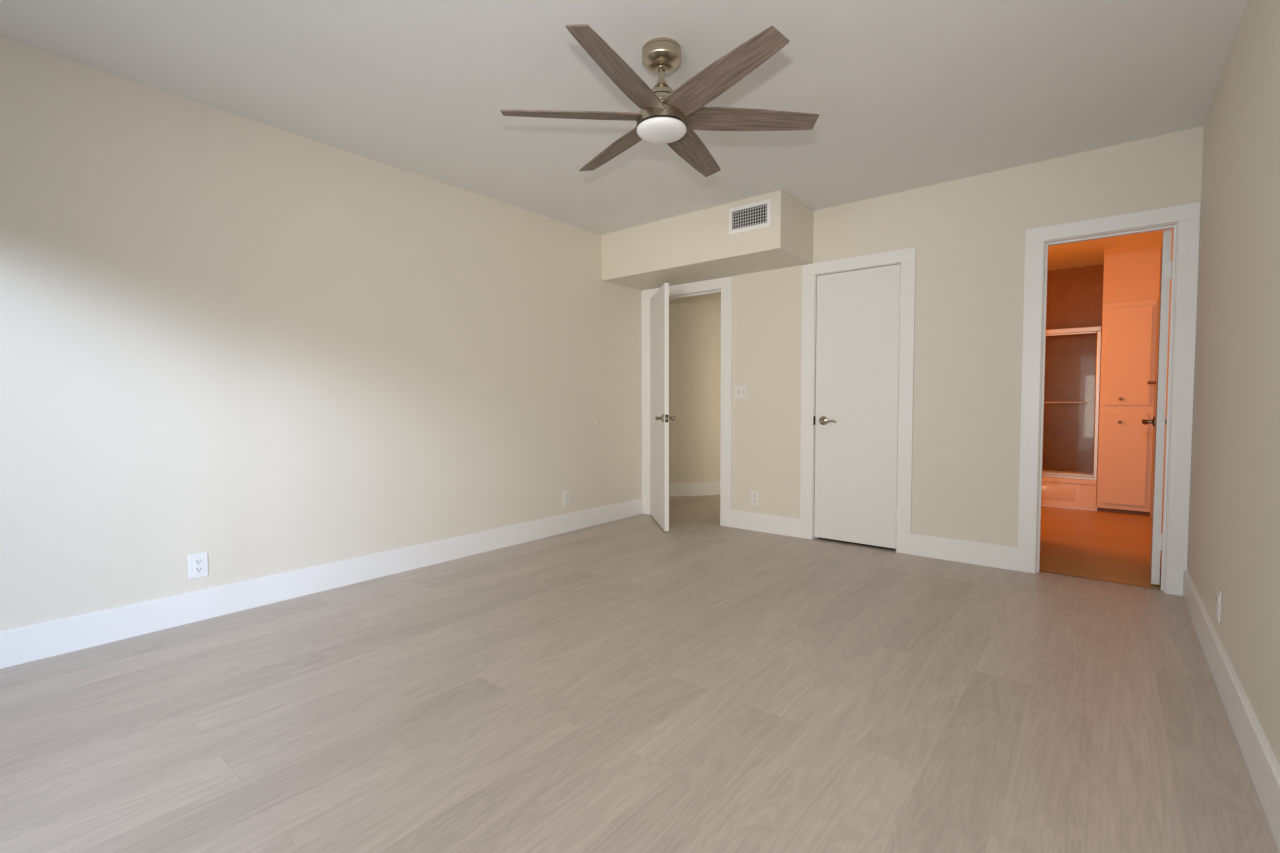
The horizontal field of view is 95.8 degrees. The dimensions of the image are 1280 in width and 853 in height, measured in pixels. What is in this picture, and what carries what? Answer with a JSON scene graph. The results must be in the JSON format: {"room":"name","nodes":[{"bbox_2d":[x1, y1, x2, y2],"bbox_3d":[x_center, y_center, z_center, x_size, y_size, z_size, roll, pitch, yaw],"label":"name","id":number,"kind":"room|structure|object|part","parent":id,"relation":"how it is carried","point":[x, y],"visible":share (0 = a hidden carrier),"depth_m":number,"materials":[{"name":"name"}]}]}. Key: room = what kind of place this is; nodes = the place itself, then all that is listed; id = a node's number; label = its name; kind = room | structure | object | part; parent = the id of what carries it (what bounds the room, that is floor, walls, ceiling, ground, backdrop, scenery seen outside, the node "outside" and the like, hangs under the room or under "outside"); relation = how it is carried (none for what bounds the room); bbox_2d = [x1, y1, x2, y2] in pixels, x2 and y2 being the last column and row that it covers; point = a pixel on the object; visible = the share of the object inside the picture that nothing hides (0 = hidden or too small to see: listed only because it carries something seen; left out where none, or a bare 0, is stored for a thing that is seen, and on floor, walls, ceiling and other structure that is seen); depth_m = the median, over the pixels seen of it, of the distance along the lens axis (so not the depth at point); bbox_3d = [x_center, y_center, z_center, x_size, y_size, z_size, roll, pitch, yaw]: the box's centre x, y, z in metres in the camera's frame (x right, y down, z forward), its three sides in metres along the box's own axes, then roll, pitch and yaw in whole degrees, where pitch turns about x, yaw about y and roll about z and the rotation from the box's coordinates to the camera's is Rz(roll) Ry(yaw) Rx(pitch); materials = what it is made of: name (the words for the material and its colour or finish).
{"room":"empty bedroom","nodes":[
{"label":"empty bedroom","id":0,"kind":"room"},
{"bbox_2d":[0,37,641,630],"bbox_3d":[-1.633,-0.351,3.381,0.120,2.590,5.120,2,3,39],"label":"wall","id":1,"kind":"structure","parent":0,"point":[259,348],"depth_m":2.91,"materials":[{"name":"paint"}]},
{"bbox_2d":[188,552,207,579],"bbox_3d":[-2.097,0.660,2.744,0.009,0.118,0.076,2,3,39],"label":"wall outlet","id":2,"kind":"object","parent":1,"relation":"attached to","point":[198,562],"visible":1,"depth_m":2.74,"materials":[{"name":"white plastic"}]},
{"bbox_2d":[194,558,202,564],"bbox_3d":[-2.095,0.641,2.742,0.003,0.027,0.034,2,3,39],"label":"receptacle","id":3,"kind":"object","parent":2,"relation":"attached to","point":[197,561],"depth_m":2.74,"materials":[{"name":"white plastic"}]},
{"bbox_2d":[194,566,202,572],"bbox_3d":[-2.095,0.680,2.744,0.003,0.027,0.034,2,3,39],"label":"receptacle","id":4,"kind":"object","parent":2,"relation":"attached to","point":[197,569],"depth_m":2.74,"materials":[{"name":"white plastic"}]},
{"bbox_2d":[0,498,642,668],"bbox_3d":[-1.540,0.820,3.433,0.016,0.144,5.000,2,3,39],"label":"baseboard","id":5,"kind":"structure","parent":1,"relation":"attached to","point":[28,643],"depth_m":2.93,"materials":[{"name":"paint"}]},
{"bbox_2d":[563,490,569,505],"bbox_3d":[-0.587,0.570,4.607,0.009,0.118,0.076,2,3,39],"label":"wall outlet","id":6,"kind":"object","parent":1,"relation":"attached to","point":[566,494],"visible":1,"depth_m":4.61,"materials":[{"name":"beige plastic"}]},
{"bbox_2d":[0,0,1246,234],"bbox_3d":[-0.119,-1.551,2.178,3.689,0.100,5.000,2,3,39],"label":"ceiling","id":7,"kind":"structure","parent":0,"point":[906,95],"depth_m":2.51,"materials":[{"name":"paint"}]},
{"bbox_2d":[500,24,818,176],"bbox_3d":[0.086,-1.335,2.315,1.230,0.342,1.250,2,3,39],"label":"ceiling fan","id":8,"kind":"object","parent":7,"relation":"hanging from","point":[667,116],"visible":1,"depth_m":2.25,"materials":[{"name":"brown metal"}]},
{"bbox_3d":[-0.256,-1.238,2.296,0.577,0.006,0.125,0,17,-4],"label":"fan blade","id":9,"kind":"part","parent":8,"relation":"part of","materials":[{"name":"brown wood"}]},
{"bbox_3d":[-0.104,-1.251,2.604,0.125,0.006,0.577,-19,12,-32],"label":"fan blade","id":10,"kind":"part","parent":8,"relation":"part of","materials":[{"name":"brown wood"}]},
{"bbox_3d":[-0.065,-1.226,2.011,0.125,0.006,0.577,17,10,25],"label":"fan blade","id":11,"kind":"part","parent":8,"relation":"part of","materials":[{"name":"brown wood"}]},
{"bbox_2d":[636,117,686,143],"bbox_3d":[0.087,-1.179,2.321,0.202,0.029,0.202,2,3,39],"label":"diffuser","id":12,"kind":"object","parent":8,"relation":"attached to","point":[657,130],"depth_m":2.28,"materials":[{"name":"white glass"}]},
{"bbox_3d":[0.086,-1.347,2.314,0.108,0.062,0.108,2,3,39],"label":"rod","id":13,"kind":"part","parent":8,"relation":"part of","materials":[{"name":"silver metal"}]},
{"bbox_3d":[0.086,-1.278,2.317,0.148,0.067,0.148,2,3,39],"label":"motor","id":14,"kind":"part","parent":8,"relation":"part of","materials":[{"name":"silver metal"}]},
{"bbox_3d":[0.239,-1.253,2.626,0.125,0.006,0.577,-15,-4,26],"label":"fan blade","id":15,"kind":"part","parent":8,"relation":"part of","materials":[{"name":"brown wood"}]},
{"bbox_3d":[0.277,-1.228,2.033,0.125,0.006,0.577,16,-7,-33],"label":"fan blade","id":16,"kind":"part","parent":8,"relation":"part of","materials":[{"name":"brown wood"}]},
{"bbox_3d":[0.429,-1.241,2.341,0.577,0.006,0.125,0,-12,-4],"label":"fan blade","id":17,"kind":"part","parent":8,"relation":"part of","materials":[{"name":"brown wood"}]},
{"bbox_2d":[0,494,1278,852],"bbox_3d":[0.207,0.898,3.797,5.100,0.050,7.760,2,3,39],"label":"floor","id":18,"kind":"structure","parent":0,"point":[630,684],"depth_m":1.92,"materials":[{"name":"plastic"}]},
{"bbox_2d":[1041,470,1096,509],"bbox_3d":[3.944,0.622,6.222,1.533,0.285,0.747,2,3,39],"label":"bathtub","id":19,"kind":"object","parent":18,"relation":"on","point":[1056,492],"visible":0.32,"depth_m":5.59,"materials":[{"name":"white ceramic"}]},
{"bbox_3d":[3.698,0.638,5.952,1.253,0.125,0.009,2,3,39],"label":"apron panel","id":20,"kind":"part","parent":19,"relation":"part of","materials":[{"name":"white ceramic"}]},
{"bbox_2d":[1042,326,1101,479],"bbox_3d":[3.719,-0.233,5.911,1.533,1.450,0.092,2,3,39],"label":"shower door","id":21,"kind":"structure","parent":19,"relation":"on","point":[1080,330],"depth_m":5.46,"materials":[{"name":"silver metal"}]},
{"bbox_3d":[3.727,-0.934,5.894,1.533,0.048,0.060,2,3,39],"label":"rail","id":22,"kind":"part","parent":21,"relation":"part of","materials":[{"name":"silver metal"}]},
{"bbox_2d":[1039,570,1160,589],"bbox_3d":[2.639,0.885,3.339,0.570,0.004,0.030,2,3,39],"label":"threshold","id":23,"kind":"object","parent":18,"relation":"on","point":[1040,570],"visible":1,"depth_m":3.32,"materials":[{"name":"brown wood"}]},
{"bbox_2d":[1097,299,1157,515],"bbox_3d":[4.432,-0.168,5.266,0.376,1.940,0.070,2,3,39],"label":"linen cabinet","id":24,"kind":"object","parent":18,"relation":"on","point":[1129,328],"visible":1,"depth_m":5.26,"materials":[{"name":"paint"}]},
{"bbox_3d":[4.436,0.296,5.289,0.302,0.840,0.020,2,3,39],"label":"cabinet door","id":25,"kind":"part","parent":24,"relation":"part of","materials":[{"name":"paint"}]},
{"bbox_3d":[4.435,-0.638,5.250,0.312,0.890,0.020,2,3,39],"label":"cabinet door","id":26,"kind":"part","parent":24,"relation":"part of","materials":[{"name":"paint"}]},
{"bbox_2d":[669,293,720,482],"bbox_3d":[0.557,-0.491,6.616,2.802,2.590,0.576,-1,2,-16],"label":"wall","id":27,"kind":"structure","parent":0,"point":[695,321],"depth_m":6.35,"materials":[{"name":"paint"}]},
{"bbox_2d":[669,481,719,495],"bbox_3d":[0.574,0.683,6.616,2.817,0.144,0.505,-1,2,-16],"label":"baseboard","id":28,"kind":"structure","parent":27,"relation":"attached to","point":[702,488],"depth_m":6.37,"materials":[{"name":"paint"}]},
{"bbox_2d":[601,190,812,289],"bbox_3d":[0.478,-1.409,4.565,1.620,0.383,0.552,2,3,39],"label":"soffit","id":29,"kind":"structure","parent":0,"point":[695,246],"depth_m":4.30,"materials":[{"name":"paint"}]},
{"bbox_2d":[729,199,770,234],"bbox_3d":[0.753,-1.440,3.977,0.318,0.180,0.012,2,3,39],"label":"air vent","id":30,"kind":"object","parent":29,"relation":"in","point":[757,215],"visible":1,"depth_m":3.97,"materials":[{"name":"metal"}]},
{"bbox_2d":[729,126,1203,546],"bbox_3d":[1.496,-0.393,4.217,3.689,2.590,0.120,2,3,39],"label":"wall","id":31,"kind":"structure","parent":0,"point":[967,234],"depth_m":3.71,"materials":[{"name":"paint"}]},
{"bbox_2d":[649,283,674,530],"bbox_3d":[0.159,-0.158,4.898,0.160,1.946,0.756,0,2,-8],"label":"door","id":32,"kind":"structure","parent":31,"relation":"in","point":[659,303],"depth_m":4.74,"materials":[{"name":"paint"}]},
{"bbox_3d":[0.154,-0.065,4.590,0.061,0.065,0.065,0,2,-8],"label":"handle","id":33,"kind":"part","parent":32,"relation":"part of","materials":[{"name":"silver metal"}]},
{"bbox_2d":[642,276,731,526],"bbox_3d":[0.423,-0.208,5.083,0.938,2.054,0.138,2,3,39],"label":"door frame","id":34,"kind":"structure","parent":31,"relation":"attached to","point":[723,285],"depth_m":4.82,"materials":[{"name":"paint"}]},
{"bbox_3d":[0.059,-0.175,5.302,0.098,1.970,0.018,2,3,39],"label":"casing","id":35,"kind":"part","parent":34,"relation":"part of","materials":[{"name":"paint"}]},
{"bbox_3d":[0.383,-1.190,4.995,0.938,0.084,0.018,2,3,39],"label":"head casing","id":36,"kind":"part","parent":34,"relation":"part of","materials":[{"name":"paint"}]},
{"bbox_3d":[0.712,-0.154,4.774,0.098,1.970,0.018,2,3,39],"label":"casing","id":37,"kind":"part","parent":34,"relation":"part of","materials":[{"name":"paint"}]},
{"bbox_2d":[735,384,746,398],"bbox_3d":[0.816,-0.281,4.685,0.116,0.118,0.017,2,3,39],"label":"light switch","id":38,"kind":"object","parent":31,"relation":"attached to","point":[740,390],"visible":1,"depth_m":4.68,"materials":[{"name":"beige plastic"}]},
{"bbox_2d":[751,490,759,505],"bbox_3d":[0.924,0.575,4.639,0.076,0.118,0.009,2,3,39],"label":"wall outlet","id":39,"kind":"object","parent":31,"relation":"attached to","point":[755,495],"visible":1,"depth_m":4.63,"materials":[{"name":"beige plastic"}]},
{"bbox_2d":[730,509,799,537],"bbox_3d":[0.986,0.766,4.593,0.602,0.144,0.016,2,3,39],"label":"baseboard","id":40,"kind":"structure","parent":31,"relation":"attached to","point":[775,524],"depth_m":4.58,"materials":[{"name":"paint"}]},
{"bbox_2d":[814,264,900,548],"bbox_3d":[1.527,-0.134,4.109,0.595,1.941,0.097,2,3,39],"label":"door","id":41,"kind":"structure","parent":31,"relation":"in","point":[858,321],"depth_m":4.11,"materials":[{"name":"paint"}]},
{"bbox_3d":[1.337,-0.042,4.246,0.065,0.065,0.061,2,3,39],"label":"handle","id":42,"kind":"part","parent":41,"relation":"part of","materials":[{"name":"silver metal"}]},
{"bbox_3d":[1.370,-0.034,4.202,0.114,0.027,0.021,1,3,30],"label":"lever","id":43,"kind":"part","parent":41,"relation":"part of","materials":[{"name":"silver metal"}]},
{"bbox_2d":[800,247,915,553],"bbox_3d":[1.560,-0.173,4.162,0.786,2.054,0.138,2,3,39],"label":"door frame","id":44,"kind":"structure","parent":31,"relation":"attached to","point":[906,257],"depth_m":3.98,"materials":[{"name":"paint"}]},
{"bbox_3d":[1.256,-0.137,4.334,0.098,1.970,0.018,2,3,39],"label":"casing","id":45,"kind":"part","parent":44,"relation":"part of","materials":[{"name":"paint"}]},
{"bbox_3d":[1.521,-1.155,4.075,0.786,0.084,0.018,2,3,39],"label":"head casing","id":46,"kind":"part","parent":44,"relation":"part of","materials":[{"name":"paint"}]},
{"bbox_3d":[1.793,-0.120,3.899,0.092,1.970,0.018,2,3,39],"label":"casing","id":47,"kind":"part","parent":44,"relation":"part of","materials":[{"name":"paint"}]},
{"bbox_2d":[910,533,1016,570],"bbox_3d":[2.067,0.800,3.718,0.607,0.144,0.016,2,3,39],"label":"baseboard","id":48,"kind":"structure","parent":31,"relation":"attached to","point":[951,549],"depth_m":3.70,"materials":[{"name":"paint"}]},
{"bbox_2d":[1017,202,1200,595],"bbox_3d":[2.630,-0.139,3.296,0.753,2.054,0.138,2,3,39],"label":"door frame","id":49,"kind":"structure","parent":31,"relation":"attached to","point":[1184,220],"depth_m":3.12,"materials":[{"name":"paint"}]},
{"bbox_3d":[2.336,-0.103,3.459,0.093,1.970,0.018,2,3,39],"label":"casing","id":50,"kind":"part","parent":49,"relation":"part of","materials":[{"name":"paint"}]},
{"bbox_3d":[2.590,-1.121,3.209,0.753,0.084,0.018,2,3,39],"label":"head casing","id":51,"kind":"part","parent":49,"relation":"part of","materials":[{"name":"paint"}]},
{"bbox_3d":[2.853,-0.087,3.041,0.082,1.970,0.018,2,3,39],"label":"casing","id":52,"kind":"part","parent":49,"relation":"part of","materials":[{"name":"paint"}]},
{"bbox_2d":[1142,230,1171,584],"bbox_3d":[3.053,-0.103,3.392,0.160,1.948,0.573,2,3,41],"label":"door","id":53,"kind":"structure","parent":31,"relation":"in","point":[1158,421],"depth_m":3.19,"materials":[{"name":"paint"}]},
{"bbox_3d":[3.164,-0.031,3.595,0.061,0.065,0.065,2,3,41],"label":"handle","id":54,"kind":"part","parent":53,"relation":"part of","materials":[{"name":"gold metal"}]},
{"bbox_2d":[1042,264,1103,472],"bbox_3d":[3.986,-0.481,6.207,2.275,2.590,0.850,2,3,39],"label":"wall","id":55,"kind":"structure","parent":0,"point":[1074,295],"depth_m":6.13,"materials":[{"name":"brown tile"}]},
{"bbox_2d":[1048,230,1163,270],"bbox_3d":[3.124,-1.679,5.095,2.275,0.100,3.380,2,3,39],"label":"ceiling","id":56,"kind":"structure","parent":0,"point":[1091,252],"depth_m":5.36,"materials":[{"name":"paint"}]},
{"bbox_2d":[1096,242,1159,515],"bbox_3d":[4.689,-0.431,5.574,0.384,2.441,0.750,2,3,39],"label":"wall","id":57,"kind":"structure","parent":0,"point":[1131,273],"depth_m":5.24,"materials":[{"name":"paint"}]},
{"bbox_2d":[1151,0,1279,765],"bbox_3d":[2.450,-0.319,2.390,0.145,2.590,8.720,2,3,39],"label":"wall","id":58,"kind":"structure","parent":0,"point":[1234,535],"depth_m":1.94,"materials":[{"name":"paint"}]},
{"bbox_2d":[1216,587,1221,622],"bbox_3d":[2.185,0.674,2.185,0.009,0.118,0.076,2,3,39],"label":"wall outlet","id":59,"kind":"object","parent":58,"relation":"attached to","point":[1218,592],"visible":1,"depth_m":2.17,"materials":[{"name":"beige plastic"}]},
{"bbox_2d":[1182,570,1279,852],"bbox_3d":[1.314,0.910,1.123,0.016,0.144,5.000,2,3,39],"label":"baseboard","id":60,"kind":"structure","parent":58,"relation":"attached to","point":[1263,767],"depth_m":1.73,"materials":[{"name":"paint"}]}
]}

